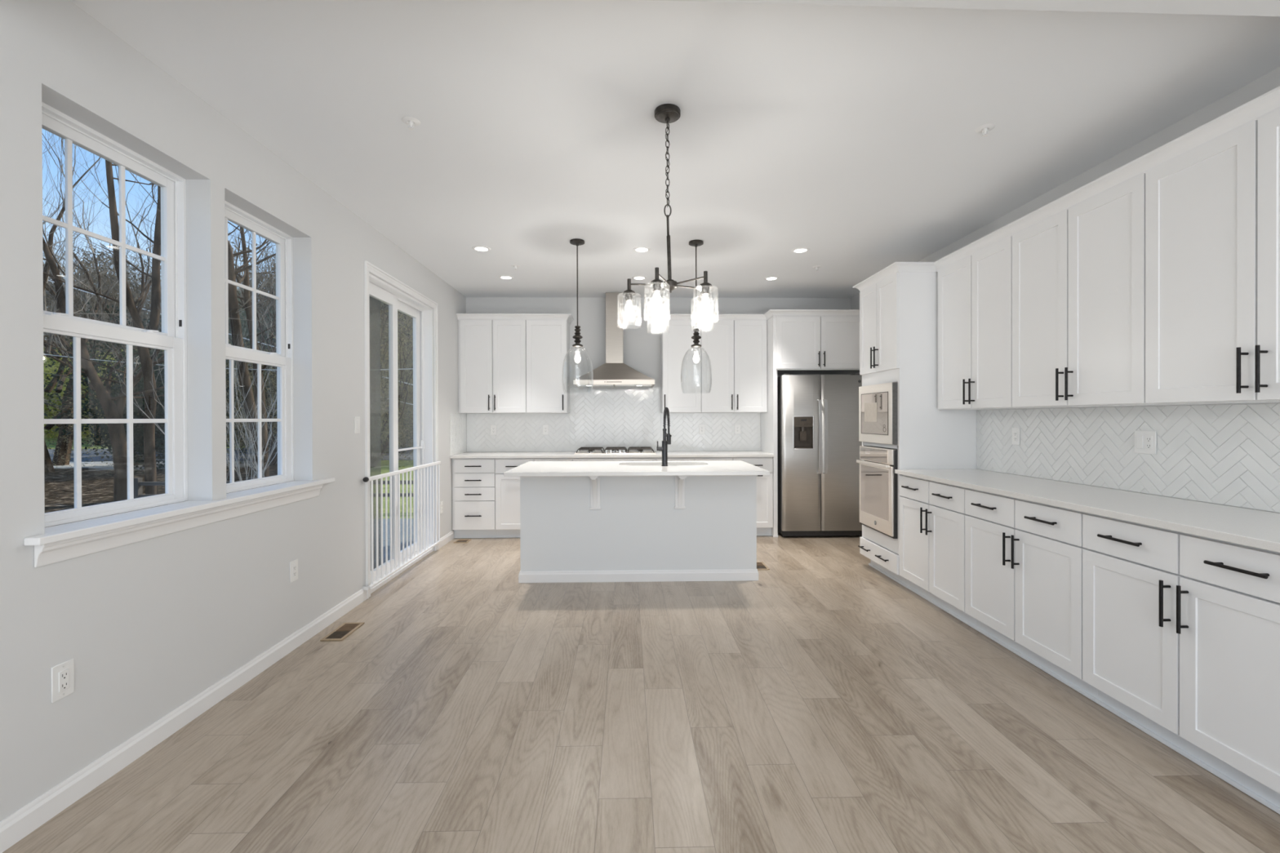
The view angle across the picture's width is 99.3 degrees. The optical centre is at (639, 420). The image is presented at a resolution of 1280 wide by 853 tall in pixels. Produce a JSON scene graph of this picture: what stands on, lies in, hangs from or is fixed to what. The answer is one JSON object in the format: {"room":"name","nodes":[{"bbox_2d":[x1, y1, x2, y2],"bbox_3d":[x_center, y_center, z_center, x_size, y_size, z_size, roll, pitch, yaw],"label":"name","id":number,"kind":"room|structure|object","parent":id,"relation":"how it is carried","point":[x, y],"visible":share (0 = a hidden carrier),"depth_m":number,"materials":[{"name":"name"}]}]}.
{"room":"kitchen","nodes":[
{"label":"kitchen","id":0,"kind":"room"},
{"bbox_2d":[0,0,466,822],"bbox_3d":[-2.037,-0.063,1.103,0.200,2.752,11.100,0,0,-1],"label":"wall","id":1,"kind":"structure","parent":0,"point":[148,626],"depth_m":2.30,"materials":[{"name":"white paint"}]},
{"bbox_2d":[50,658,74,702],"bbox_3d":[-1.946,0.878,1.835,0.009,0.118,0.072,0,0,-1],"label":"wall outlet","id":2,"kind":"object","parent":1,"relation":"attached to","point":[62,675],"visible":1,"depth_m":1.83,"materials":[{"name":"white plastic"}]},
{"bbox_2d":[58,668,69,692],"bbox_3d":[-1.944,0.878,1.835,0.004,0.066,0.033,0,0,-1],"label":"receptacle","id":3,"kind":"object","parent":2,"relation":"attached to","point":[64,673],"depth_m":1.83,"materials":[{"name":"white plastic"}]},
{"bbox_2d":[41,102,187,527],"bbox_3d":[-2.116,-0.365,2.136,0.090,1.474,0.720,0,0,-1],"label":"window","id":4,"kind":"structure","parent":1,"relation":"in","point":[172,339],"depth_m":2.24,"materials":[{"name":"white plastic"}]},
{"bbox_2d":[23,477,334,567],"bbox_3d":[-2.000,0.421,2.589,0.160,0.103,1.743,0,0,-1],"label":"trim","id":5,"kind":"structure","parent":1,"relation":"attached to","point":[63,542],"depth_m":2.18,"materials":[{"name":"paint"}]},
{"bbox_2d":[0,530,453,852],"bbox_3d":[-1.921,1.269,0.856,0.013,0.089,10.189,0,0,-1],"label":"baseboard","id":6,"kind":"structure","parent":1,"relation":"attached to","point":[30,817],"depth_m":2.15,"materials":[{"name":"paint"}]},
{"bbox_2d":[224,200,293,493],"bbox_3d":[-2.135,-0.368,2.938,0.090,1.474,0.709,0,0,-1],"label":"window","id":7,"kind":"structure","parent":1,"relation":"in","point":[282,358],"depth_m":3.15,"materials":[{"name":"white plastic"}]},
{"bbox_2d":[289,559,297,582],"bbox_3d":[-1.976,0.861,3.108,0.009,0.118,0.072,0,0,-1],"label":"wall outlet","id":8,"kind":"object","parent":1,"relation":"attached to","point":[294,564],"visible":1,"depth_m":3.10,"materials":[{"name":"white plastic"}]},
{"bbox_2d":[292,564,296,577],"bbox_3d":[-1.974,0.861,3.108,0.004,0.066,0.033,0,0,-1],"label":"receptacle","id":9,"kind":"object","parent":8,"relation":"attached to","point":[294,566],"depth_m":3.10,"materials":[{"name":"white plastic"}]},
{"bbox_2d":[354,416,359,433],"bbox_3d":[-1.995,0.035,3.842,0.009,0.118,0.072,0,0,-1],"label":"light switch","id":10,"kind":"object","parent":1,"relation":"attached to","point":[357,420],"visible":1,"depth_m":3.83,"materials":[{"name":"white plastic"}]},
{"bbox_2d":[364,260,439,599],"bbox_3d":[-2.110,0.069,4.698,0.218,2.462,1.488,0,0,-1],"label":"door","id":11,"kind":"structure","parent":1,"relation":"in","point":[397,300],"depth_m":4.91,"materials":[{"name":"paint"}]},
{"bbox_2d":[362,461,440,590],"bbox_3d":[-1.986,0.812,4.648,0.060,0.819,1.551,0,0,-1],"label":"railing","id":12,"kind":"object","parent":11,"relation":"attached to","point":[366,479],"visible":1,"depth_m":4.52,"materials":[{"name":"white plastic"}]},
{"bbox_2d":[440,501,443,514],"bbox_3d":[-2.034,0.896,5.577,0.009,0.118,0.072,0,0,-1],"label":"wall outlet","id":13,"kind":"object","parent":1,"relation":"attached to","point":[442,502],"visible":1,"depth_m":5.57,"materials":[{"name":"white plastic"}]},
{"bbox_2d":[449,413,466,455],"bbox_3d":[-2.050,0.150,6.149,0.008,0.458,0.590,0,0,-1],"label":"tile backsplash","id":14,"kind":"structure","parent":1,"relation":"attached to","point":[458,421],"depth_m":6.12,"materials":[{"name":"white tile"}]},
{"bbox_2d":[653,0,1279,16],"bbox_3d":[0.353,-1.345,1.449,4.605,0.202,0.350,0,0,-2],"label":"ceiling beam","id":15,"kind":"structure","parent":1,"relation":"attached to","point":[1226,7],"depth_m":1.63,"materials":[{"name":"white paint"}]},
{"bbox_2d":[2,532,1279,852],"bbox_3d":[0.322,1.367,1.163,5.090,0.120,11.100,0,0,-1],"label":"floor","id":16,"kind":"structure","parent":0,"point":[820,703],"depth_m":2.19,"materials":[{"name":"brown wood"}]},
{"bbox_2d":[320,622,364,640],"bbox_3d":[-1.828,1.301,3.350,0.130,0.006,0.275,0,0,-1],"label":"floor vent","id":17,"kind":"object","parent":16,"relation":"in","point":[343,631],"visible":1,"depth_m":3.34,"materials":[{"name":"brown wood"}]},
{"bbox_2d":[453,538,471,542],"bbox_3d":[-1.895,1.292,5.807,0.145,0.006,0.160,0,0,-1],"label":"floor vent","id":18,"kind":"object","parent":16,"relation":"in","point":[463,540],"visible":1,"depth_m":5.81,"materials":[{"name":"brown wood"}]},
{"bbox_2d":[452,457,497,537],"bbox_3d":[-1.812,0.851,6.157,0.469,0.883,0.609,0,0,-1],"label":"base cabinet","id":19,"kind":"object","parent":16,"relation":"on","point":[473,479],"visible":0.92,"depth_m":5.89,"materials":[{"name":"paint"}]},
{"bbox_2d":[495,457,573,537],"bbox_3d":[-1.159,0.850,6.172,0.839,0.883,0.609,0,0,-1],"label":"base cabinet","id":20,"kind":"object","parent":16,"relation":"on","point":[507,488],"visible":0.27,"depth_m":5.91,"materials":[{"name":"paint"}]},
{"bbox_2d":[573,457,656,461],"bbox_3d":[-0.283,0.847,6.193,0.912,0.883,0.609,0,0,-1],"label":"base cabinet","id":21,"kind":"object","parent":16,"relation":"on","point":[646,459],"visible":0.07,"depth_m":5.93,"materials":[{"name":"paint"}]},
{"bbox_2d":[449,450,773,458],"bbox_3d":[-0.298,0.391,6.193,3.509,0.030,0.604,0,0,-1],"label":"countertop","id":22,"kind":"structure","parent":21,"relation":"on","point":[742,453],"depth_m":5.92,"materials":[{"name":"white stone"}]},
{"bbox_2d":[573,446,656,454],"bbox_3d":[-0.278,0.346,6.204,0.903,0.059,0.445,0,0,-1],"label":"gas cooktop","id":23,"kind":"object","parent":22,"relation":"in","point":[613,451],"visible":1,"depth_m":6.06,"materials":[{"name":"silver metal"}]},
{"bbox_2d":[518,475,758,582],"bbox_3d":[-0.013,0.853,4.578,1.929,0.884,0.913,0,0,-1],"label":"kitchen island","id":24,"kind":"object","parent":16,"relation":"on","point":[574,529],"visible":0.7,"depth_m":4.37,"materials":[{"name":"white paint"}]},
{"bbox_2d":[503,460,769,476],"bbox_3d":[-0.030,0.396,4.542,1.974,0.030,1.020,0,0,-1],"label":"island countertop","id":25,"kind":"structure","parent":24,"relation":"on","point":[677,468],"depth_m":4.25,"materials":[{"name":"white stone"}]},
{"bbox_2d":[656,407,671,466],"bbox_3d":[0.202,0.135,4.590,0.095,0.490,0.239,0,0,13],"label":"kitchen faucet","id":26,"kind":"object","parent":25,"relation":"on","point":[664,448],"visible":1,"depth_m":4.50,"materials":[{"name":"black metal"}]},
{"bbox_2d":[656,457,732,461],"bbox_3d":[0.592,0.845,6.213,0.840,0.883,0.609,0,0,-1],"label":"base cabinet","id":27,"kind":"object","parent":16,"relation":"on","point":[658,459],"visible":0.06,"depth_m":5.96,"materials":[{"name":"paint"}]},
{"bbox_2d":[732,457,773,536],"bbox_3d":[1.235,0.843,6.228,0.445,0.883,0.609,0,0,-1],"label":"base cabinet","id":28,"kind":"object","parent":16,"relation":"on","point":[764,482],"visible":0.44,"depth_m":5.97,"materials":[{"name":"paint"}]},
{"bbox_2d":[756,561,769,569],"bbox_3d":[1.047,1.288,4.806,0.140,0.006,0.240,0,0,-1],"label":"floor vent","id":29,"kind":"object","parent":16,"relation":"in","point":[760,565],"visible":0.53,"depth_m":4.79,"materials":[{"name":"brown wood"}]},
{"bbox_2d":[760,309,859,537],"bbox_3d":[1.974,0.040,6.230,1.139,2.486,0.634,0,0,-1],"label":"refrigerator surround","id":30,"kind":"object","parent":16,"relation":"on","point":[800,341],"visible":0.84,"depth_m":5.96,"materials":[{"name":"paint"}]},
{"bbox_2d":[777,373,862,537],"bbox_3d":[1.995,0.388,6.168,0.906,1.789,0.644,0,0,-1],"label":"refrigerator","id":31,"kind":"object","parent":16,"relation":"on","point":[818,443],"visible":0.96,"depth_m":5.91,"materials":[{"name":"grey metal"}]},
{"bbox_2d":[853,262,977,587],"bbox_3d":[2.253,0.045,4.509,0.663,2.486,0.774,0,0,-1],"label":"tall cabinet","id":32,"kind":"object","parent":16,"relation":"on","point":[899,303],"visible":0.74,"depth_m":4.17,"materials":[{"name":"paint"}]},
{"bbox_2d":[856,445,897,538],"bbox_3d":[2.197,0.572,4.508,0.590,0.688,0.606,0,0,-1],"label":"wall oven","id":33,"kind":"object","parent":32,"relation":"in","point":[877,477],"visible":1,"depth_m":4.44,"materials":[{"name":"grey metal"}]},
{"bbox_2d":[858,382,897,444],"bbox_3d":[2.164,-0.053,4.506,0.453,0.482,0.608,0,0,-1],"label":"microwave","id":34,"kind":"object","parent":32,"relation":"in","point":[877,403],"visible":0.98,"depth_m":4.42,"materials":[{"name":"grey metal"}]},
{"bbox_2d":[899,475,976,629],"bbox_3d":[2.279,0.850,3.770,0.649,0.883,0.811,0,0,-1],"label":"base cabinet","id":35,"kind":"object","parent":16,"relation":"on","point":[932,514],"visible":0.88,"depth_m":3.70,"materials":[{"name":"paint"}]},
{"bbox_2d":[964,488,1097,702],"bbox_3d":[2.299,0.853,2.932,0.649,0.883,0.866,0,0,-1],"label":"base cabinet","id":36,"kind":"object","parent":16,"relation":"on","point":[1024,558],"visible":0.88,"depth_m":2.84,"materials":[{"name":"paint"}]},
{"bbox_2d":[1082,513,1279,814],"bbox_3d":[2.319,0.856,2.062,0.649,0.883,0.874,0,0,-1],"label":"base cabinet","id":37,"kind":"object","parent":16,"relation":"on","point":[1181,631],"visible":0.96,"depth_m":2.02,"materials":[{"name":"paint"}]},
{"bbox_2d":[894,469,1279,552],"bbox_3d":[2.302,0.396,2.888,0.642,0.030,2.573,0,0,-1],"label":"countertop","id":38,"kind":"structure","parent":37,"relation":"on","point":[1260,529],"depth_m":2.44,"materials":[{"name":"white stone"}]},
{"bbox_2d":[466,297,850,452],"bbox_3d":[0.336,-0.089,6.609,4.800,2.752,0.200,0,0,-1],"label":"wall","id":39,"kind":"structure","parent":0,"point":[642,330],"depth_m":6.50,"materials":[{"name":"white paint"}]},
{"bbox_2d":[456,313,526,413],"bbox_3d":[-1.674,-0.637,6.275,0.767,1.113,0.369,0,0,-1],"label":"upper cabinet","id":40,"kind":"object","parent":39,"relation":"attached to","point":[492,347],"visible":0.99,"depth_m":6.13,"materials":[{"name":"paint"}]},
{"bbox_2d":[524,313,573,413],"bbox_3d":[-1.035,-0.639,6.290,0.511,1.113,0.369,0,0,-1],"label":"upper cabinet","id":41,"kind":"object","parent":39,"relation":"attached to","point":[548,335],"visible":1,"depth_m":6.15,"materials":[{"name":"paint"}]},
{"bbox_2d":[573,292,654,387],"bbox_3d":[-0.293,-0.922,6.239,0.900,1.079,0.502,0,0,-1],"label":"range hood","id":42,"kind":"object","parent":39,"relation":"attached to","point":[613,373],"visible":0.99,"depth_m":6.22,"materials":[{"name":"silver metal"}]},
{"bbox_2d":[466,386,760,452],"bbox_3d":[-0.304,-0.009,6.490,3.504,0.765,0.008,0,0,-1],"label":"tile backsplash","id":43,"kind":"structure","parent":39,"relation":"attached to","point":[603,417],"depth_m":6.49,"materials":[{"name":"white tile"}]},
{"bbox_2d":[490,425,497,435],"bbox_3d":[-1.736,0.117,6.448,0.072,0.118,0.009,0,0,-1],"label":"wall outlet","id":44,"kind":"object","parent":43,"relation":"attached to","point":[493,428],"visible":1,"depth_m":6.45,"materials":[{"name":"white plastic"}]},
{"bbox_2d":[542,424,548,434],"bbox_3d":[-1.121,0.113,6.462,0.072,0.118,0.009,0,0,-1],"label":"wall outlet","id":45,"kind":"object","parent":43,"relation":"attached to","point":[545,427],"visible":1,"depth_m":6.46,"materials":[{"name":"white plastic"}]},
{"bbox_2d":[698,424,705,434],"bbox_3d":[0.742,0.108,6.505,0.072,0.118,0.009,0,0,-1],"label":"wall outlet","id":46,"kind":"object","parent":43,"relation":"attached to","point":[701,427],"visible":1,"depth_m":6.50,"materials":[{"name":"white plastic"}]},
{"bbox_2d":[734,424,740,434],"bbox_3d":[1.169,0.109,6.516,0.072,0.118,0.009,0,0,-1],"label":"wall outlet","id":47,"kind":"object","parent":43,"relation":"attached to","point":[737,427],"visible":1,"depth_m":6.51,"materials":[{"name":"white plastic"}]},
{"bbox_2d":[656,314,701,413],"bbox_3d":[0.447,-0.643,6.324,0.492,1.113,0.369,0,0,-1],"label":"upper cabinet","id":48,"kind":"object","parent":39,"relation":"attached to","point":[677,331],"visible":0.92,"depth_m":6.19,"materials":[{"name":"paint"}]},
{"bbox_2d":[699,314,767,413],"bbox_3d":[1.072,-0.645,6.339,0.758,1.113,0.369,0,0,-1],"label":"upper cabinet","id":49,"kind":"object","parent":39,"relation":"attached to","point":[735,345],"visible":0.94,"depth_m":6.20,"materials":[{"name":"paint"}]},
{"bbox_2d":[70,0,1279,297],"bbox_3d":[0.314,-1.570,1.152,5.090,0.250,11.100,0,0,-1],"label":"ceiling","id":50,"kind":"structure","parent":0,"point":[847,135],"depth_m":2.58,"materials":[{"name":"white paint"}]},
{"bbox_2d":[401,116,420,130],"bbox_3d":[-1.108,-1.428,2.632,0.084,0.038,0.084,0,0,-1],"label":"sprinkler","id":51,"kind":"object","parent":50,"relation":"attached to","point":[411,121],"visible":1,"depth_m":2.62,"materials":[{"name":"paint"}]},
{"bbox_2d":[471,245,490,251],"bbox_3d":[-1.344,-1.450,4.610,0.156,0.006,0.156,0,0,-1],"label":"recessed light","id":52,"kind":"object","parent":50,"relation":"in","point":[478,248],"visible":1,"depth_m":4.60,"materials":[{"name":"paint"}]},
{"bbox_2d":[497,275,514,279],"bbox_3d":[-1.366,-1.454,5.549,0.156,0.006,0.156,0,0,-1],"label":"recessed light","id":53,"kind":"object","parent":50,"relation":"in","point":[503,277],"visible":1,"depth_m":5.53,"materials":[{"name":"paint"}]},
{"bbox_2d":[561,238,593,394],"bbox_3d":[-0.507,-0.836,4.416,0.254,1.236,0.254,0,0,-1],"label":"pendant light","id":54,"kind":"object","parent":50,"relation":"hanging from","point":[576,242],"visible":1,"depth_m":4.40,"materials":[{"name":"clear glass"}]},
{"bbox_2d":[631,275,647,279],"bbox_3d":[-0.006,-1.458,5.581,0.156,0.006,0.156,0,0,-1],"label":"recessed light","id":55,"kind":"object","parent":50,"relation":"in","point":[636,277],"visible":1,"depth_m":5.58,"materials":[{"name":"paint"}]},
{"bbox_2d":[632,246,650,252],"bbox_3d":[0.016,-1.454,4.641,0.156,0.006,0.156,0,0,-1],"label":"recessed light","id":56,"kind":"object","parent":50,"relation":"in","point":[639,249],"visible":1,"depth_m":4.63,"materials":[{"name":"paint"}]},
{"bbox_2d":[622,103,712,309],"bbox_3d":[0.128,-0.946,2.574,0.473,1.006,0.483,0,0,-1],"label":"chandelier","id":57,"kind":"object","parent":50,"relation":"hanging from","point":[666,113],"visible":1,"depth_m":2.55,"materials":[{"name":"black metal"}]},
{"bbox_2d":[680,240,711,393],"bbox_3d":[0.460,-0.839,4.449,0.254,1.236,0.254,0,0,-1],"label":"pendant light","id":58,"kind":"object","parent":50,"relation":"hanging from","point":[695,243],"visible":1,"depth_m":4.43,"materials":[{"name":"clear glass"}]},
{"bbox_2d":[764,276,779,280],"bbox_3d":[1.357,-1.461,5.613,0.156,0.006,0.156,0,0,-1],"label":"recessed light","id":59,"kind":"object","parent":50,"relation":"in","point":[769,278],"visible":1,"depth_m":5.61,"materials":[{"name":"paint"}]},
{"bbox_2d":[791,247,809,253],"bbox_3d":[1.379,-1.458,4.673,0.156,0.006,0.156,0,0,-1],"label":"recessed light","id":60,"kind":"object","parent":50,"relation":"in","point":[800,250],"visible":1,"depth_m":4.67,"materials":[{"name":"paint"}]},
{"bbox_2d":[975,123,995,137],"bbox_3d":[1.718,-1.435,2.708,0.084,0.038,0.084,0,0,-1],"label":"sprinkler","id":61,"kind":"object","parent":50,"relation":"attached to","point":[986,127],"visible":1,"depth_m":2.70,"materials":[{"name":"paint"}]},
{"bbox_2d":[849,66,1279,512],"bbox_3d":[2.764,-0.075,1.115,0.200,2.752,10.900,0,0,-1],"label":"wall","id":62,"kind":"structure","parent":0,"point":[1270,81],"depth_m":2.90,"materials":[{"name":"white paint"}]},
{"bbox_2d":[933,225,1036,409],"bbox_3d":[2.416,-0.636,3.755,0.369,1.119,0.825,0,0,-1],"label":"upper cabinet","id":63,"kind":"object","parent":62,"relation":"attached to","point":[975,280],"visible":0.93,"depth_m":3.68,"materials":[{"name":"paint"}]},
{"bbox_2d":[1005,159,1211,408],"bbox_3d":[2.436,-0.633,2.913,0.369,1.119,0.859,0,0,-1],"label":"upper cabinet","id":64,"kind":"object","parent":62,"relation":"attached to","point":[1078,259],"visible":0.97,"depth_m":2.81,"materials":[{"name":"paint"}]},
{"bbox_2d":[976,403,1279,512],"bbox_3d":[2.620,0.154,2.847,0.008,0.452,2.668,0,0,-1],"label":"tile backsplash","id":65,"kind":"structure","parent":62,"relation":"attached to","point":[1221,454],"depth_m":2.79,"materials":[{"name":"white tile"}]},
{"bbox_2d":[1012,427,1020,444],"bbox_3d":[2.590,0.111,3.747,0.009,0.118,0.072,0,0,-1],"label":"wall outlet","id":66,"kind":"object","parent":65,"relation":"attached to","point":[1015,431],"visible":1,"depth_m":3.74,"materials":[{"name":"white plastic"}]},
{"bbox_2d":[1134,431,1156,454],"bbox_3d":[2.611,0.115,2.812,0.009,0.118,0.116,0,0,-1],"label":"wall outlet","id":67,"kind":"object","parent":65,"relation":"attached to","point":[1145,442],"visible":1,"depth_m":2.80,"materials":[{"name":"white plastic"}]},
{"bbox_2d":[1145,435,1152,448],"bbox_3d":[2.610,0.115,2.788,0.004,0.066,0.033,0,0,-1],"label":"receptacle","id":68,"kind":"object","parent":67,"relation":"attached to","point":[1148,439],"depth_m":2.79,"materials":[{"name":"white plastic"}]},
{"bbox_2d":[1136,85,1279,404],"bbox_3d":[2.456,-0.629,2.044,0.369,1.119,0.880,0,0,-1],"label":"upper cabinet","id":69,"kind":"object","parent":62,"relation":"attached to","point":[1212,191],"visible":1,"depth_m":2.19,"materials":[{"name":"paint"}]},
{"label":"outside","id":70,"kind":"structure","parent":0,"visible":0},
{"bbox_2d":[44,426,413,527],"bbox_3d":[-42.958,-1.418,38.002,79.890,6.000,106.000,0,0,-1],"label":"ground","id":71,"kind":"structure","parent":70,"point":[97,481],"depth_m":14.23,"materials":[{"name":"green plant"}]},
{"bbox_2d":[43,334,100,434],"bbox_3d":[-46.652,-3.819,40.519,7.163,10.490,12.204,0,0,39],"label":"shrub","id":72,"kind":"object","parent":71,"relation":"on","point":[44,357],"visible":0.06,"depth_m":41.39,"materials":[{"name":"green plant"}]},
{"bbox_2d":[43,340,105,438],"bbox_3d":[-42.814,-2.579,41.112,9.388,8.069,5.510,0,0,-15],"label":"shrub","id":73,"kind":"object","parent":71,"relation":"on","point":[64,388],"visible":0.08,"depth_m":39.97,"materials":[{"name":"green plant"}]},
{"bbox_2d":[42,131,149,466],"bbox_3d":[-20.995,-6.384,20.287,11.291,16.554,8.796,0,0,-12],"label":"bare tree","id":74,"kind":"object","parent":71,"relation":"on","point":[60,445],"visible":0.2,"depth_m":19.63,"materials":[{"name":"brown plant"}]},
{"bbox_2d":[65,342,137,425],"bbox_3d":[-37.610,-3.224,40.449,6.336,9.280,10.796,0,0,-23],"label":"shrub","id":75,"kind":"object","parent":71,"relation":"on","point":[107,357],"visible":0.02,"depth_m":37.26,"materials":[{"name":"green plant"}]},
{"bbox_2d":[43,187,160,445],"bbox_3d":[-33.546,-6.550,34.698,7.747,16.783,10.869,0,0,29],"label":"bare tree","id":76,"kind":"object","parent":71,"relation":"on","point":[84,311],"visible":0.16,"depth_m":33.40,"materials":[{"name":"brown plant"}]},
{"bbox_2d":[43,303,163,467],"bbox_3d":[-17.775,-1.107,19.009,5.206,6.334,4.982,0,0,19],"label":"bush","id":77,"kind":"object","parent":71,"relation":"on","point":[82,391],"visible":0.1,"depth_m":18.07,"materials":[{"name":"green plant"}]},
{"bbox_2d":[43,292,164,442],"bbox_3d":[-36.259,-4.019,36.022,5.833,11.661,8.688,0,0,39],"label":"bare tree","id":78,"kind":"object","parent":71,"relation":"on","point":[82,292],"visible":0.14,"depth_m":34.92,"materials":[{"name":"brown plant"}]},
{"bbox_2d":[42,138,252,494],"bbox_3d":[-10.166,-4.734,10.748,5.353,12.977,5.010,0,0,-38],"label":"tree","id":79,"kind":"object","parent":71,"relation":"on","point":[147,365],"visible":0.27,"depth_m":10.97,"materials":[{"name":"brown plant"}]},
{"bbox_2d":[42,133,259,472],"bbox_3d":[-17.261,-5.407,17.188,7.302,14.598,10.877,0,0,26],"label":"bare tree","id":80,"kind":"object","parent":71,"relation":"on","point":[48,466],"visible":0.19,"depth_m":16.79,"materials":[{"name":"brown plant"}]},
{"bbox_2d":[42,133,267,414],"bbox_3d":[-17.906,-5.853,17.661,9.967,15.390,7.104,0,0,-41],"label":"bare tree","id":81,"kind":"object","parent":71,"relation":"on","point":[144,284],"visible":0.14,"depth_m":17.81,"materials":[{"name":"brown plant"}]},
{"bbox_2d":[42,151,275,502],"bbox_3d":[-11.257,-3.115,10.561,6.297,9.737,6.402,0,0,38],"label":"tree","id":82,"kind":"object","parent":71,"relation":"on","point":[117,436],"visible":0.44,"depth_m":10.55,"materials":[{"name":"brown plant"}]},
{"bbox_2d":[43,259,275,472],"bbox_3d":[-15.053,-1.860,17.687,5.238,7.228,6.438,0,0,31],"label":"evergreen tree","id":83,"kind":"object","parent":71,"relation":"on","point":[138,431],"visible":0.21,"depth_m":16.34,"materials":[{"name":"green plant"}]},
{"bbox_2d":[103,195,275,486],"bbox_3d":[-8.772,-3.879,12.820,5.226,11.236,5.538,0,0,-16],"label":"tree","id":84,"kind":"object","parent":71,"relation":"on","point":[248,310],"visible":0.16,"depth_m":12.74,"materials":[{"name":"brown plant"}]},
{"bbox_2d":[146,235,273,441],"bbox_3d":[-29.222,-6.346,41.005,9.122,17.230,12.114,0,0,44],"label":"tree","id":85,"kind":"object","parent":71,"relation":"on","point":[244,326],"visible":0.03,"depth_m":39.83,"materials":[{"name":"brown plant"}]},
{"bbox_2d":[42,233,413,454],"bbox_3d":[-47.507,-7.881,46.352,79.157,23.161,52.211,0,0,-1],"label":"trees","id":86,"kind":"object","parent":71,"relation":"on","point":[137,280],"visible":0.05,"depth_m":45.76,"materials":[{"name":"brown plant"}]},
{"bbox_2d":[47,447,413,462],"bbox_3d":[-43.588,1.635,24.845,78.000,0.035,9.100,0,0,-1],"label":"road","id":87,"kind":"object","parent":71,"relation":"on","point":[87,455],"depth_m":23.62,"materials":[{"name":"grey asphalt"}]},
{"bbox_2d":[225,244,275,435],"bbox_3d":[-21.321,-4.882,30.877,7.602,14.358,10.095,0,0,31],"label":"tree","id":88,"kind":"object","parent":71,"relation":"on","point":[270,310],"visible":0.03,"depth_m":31.09,"materials":[{"name":"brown plant"}]},
{"bbox_2d":[227,225,275,488],"bbox_3d":[-8.937,-3.420,11.719,5.815,10.324,3.597,0,0,-10],"label":"tree","id":89,"kind":"object","parent":71,"relation":"on","point":[233,273],"visible":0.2,"depth_m":11.78,"materials":[{"name":"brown plant"}]},
{"bbox_2d":[227,226,276,451],"bbox_3d":[-16.511,-5.636,23.988,6.872,14.886,9.641,0,0,-18],"label":"bare tree","id":90,"kind":"object","parent":71,"relation":"on","point":[250,279],"visible":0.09,"depth_m":25.12,"materials":[{"name":"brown plant"}]},
{"bbox_2d":[111,304,404,492],"bbox_3d":[-5.379,-0.328,7.921,2.671,3.960,3.690,0,0,14],"label":"bare shrub","id":91,"kind":"object","parent":71,"relation":"on","point":[251,446],"visible":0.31,"depth_m":7.73,"materials":[{"name":"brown plant"}]},
{"bbox_2d":[133,476,413,511],"bbox_3d":[-5.769,1.292,9.468,6.100,0.600,0.090,0,0,-1],"label":"rail fence","id":92,"kind":"object","parent":71,"relation":"on","point":[139,483],"visible":0.13,"depth_m":9.38,"materials":[{"name":"brown wood"}]},
{"bbox_2d":[227,314,370,461],"bbox_3d":[-13.820,-1.532,21.175,5.794,6.505,4.715,0,0,13],"label":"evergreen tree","id":93,"kind":"object","parent":71,"relation":"on","point":[256,314],"visible":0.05,"depth_m":20.40,"materials":[{"name":"green plant"}]},
{"bbox_2d":[225,298,381,466],"bbox_3d":[-13.265,-1.595,19.220,5.861,7.452,6.124,0,0,19],"label":"bush","id":94,"kind":"object","parent":71,"relation":"on","point":[273,387],"visible":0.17,"depth_m":18.50,"materials":[{"name":"green plant"}]},
{"bbox_2d":[237,236,404,343],"bbox_3d":[-16.326,-6.507,31.878,9.502,17.948,12.619,0,0,19],"label":"tree","id":95,"kind":"object","parent":71,"relation":"on","point":[261,237],"visible":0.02,"depth_m":29.18,"materials":[{"name":"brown plant"}]},
{"bbox_2d":[234,259,413,454],"bbox_3d":[-12.252,-3.201,23.951,8.792,11.178,9.186,0,0,-44],"label":"bush","id":96,"kind":"object","parent":71,"relation":"on","point":[375,318],"visible":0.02,"depth_m":23.05,"materials":[{"name":"green plant"}]},
{"bbox_2d":[264,304,413,466],"bbox_3d":[-9.243,-1.602,18.306,5.861,7.452,6.124,0,0,17],"label":"tree","id":97,"kind":"object","parent":71,"relation":"on","point":[378,432],"visible":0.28,"depth_m":18.18,"materials":[{"name":"green plant"}]},
{"bbox_2d":[369,304,413,458],"bbox_3d":[-7.380,-2.730,21.941,7.913,10.060,8.268,0,0,36],"label":"bush","id":98,"kind":"object","parent":71,"relation":"on","point":[411,332],"visible":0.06,"depth_m":19.96,"materials":[{"name":"green plant"}]},
{"bbox_2d":[369,298,413,447],"bbox_3d":[-11.083,-3.629,27.127,9.657,10.842,7.858,0,0,30],"label":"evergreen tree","id":99,"kind":"object","parent":71,"relation":"on","point":[371,299],"visible":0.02,"depth_m":26.29,"materials":[{"name":"green plant"}]},
{"bbox_2d":[370,518,413,570],"bbox_3d":[-3.621,1.486,5.522,2.730,0.230,4.000,0,0,-1],"label":"deck","id":100,"kind":"object","parent":71,"relation":"on","point":[374,519],"visible":0.03,"depth_m":6.29,"materials":[{"name":"grey wood"}]},
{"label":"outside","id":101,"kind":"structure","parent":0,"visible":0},
{"bbox_2d":[48,280,413,385],"bbox_3d":[-21.487,-5.356,19.984,30.161,9.136,0.044,0,0,4],"label":"overhead cable","id":102,"kind":"object","parent":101,"point":[48,280],"visible":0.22,"depth_m":19.69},
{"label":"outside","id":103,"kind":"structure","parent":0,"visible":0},
{"bbox_2d":[44,354,413,370],"bbox_3d":[-8.586,-1.351,11.998,11.408,0.533,0.016,0,0,1],"label":"overhead cable","id":104,"kind":"object","parent":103,"point":[45,354],"visible":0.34,"depth_m":12.02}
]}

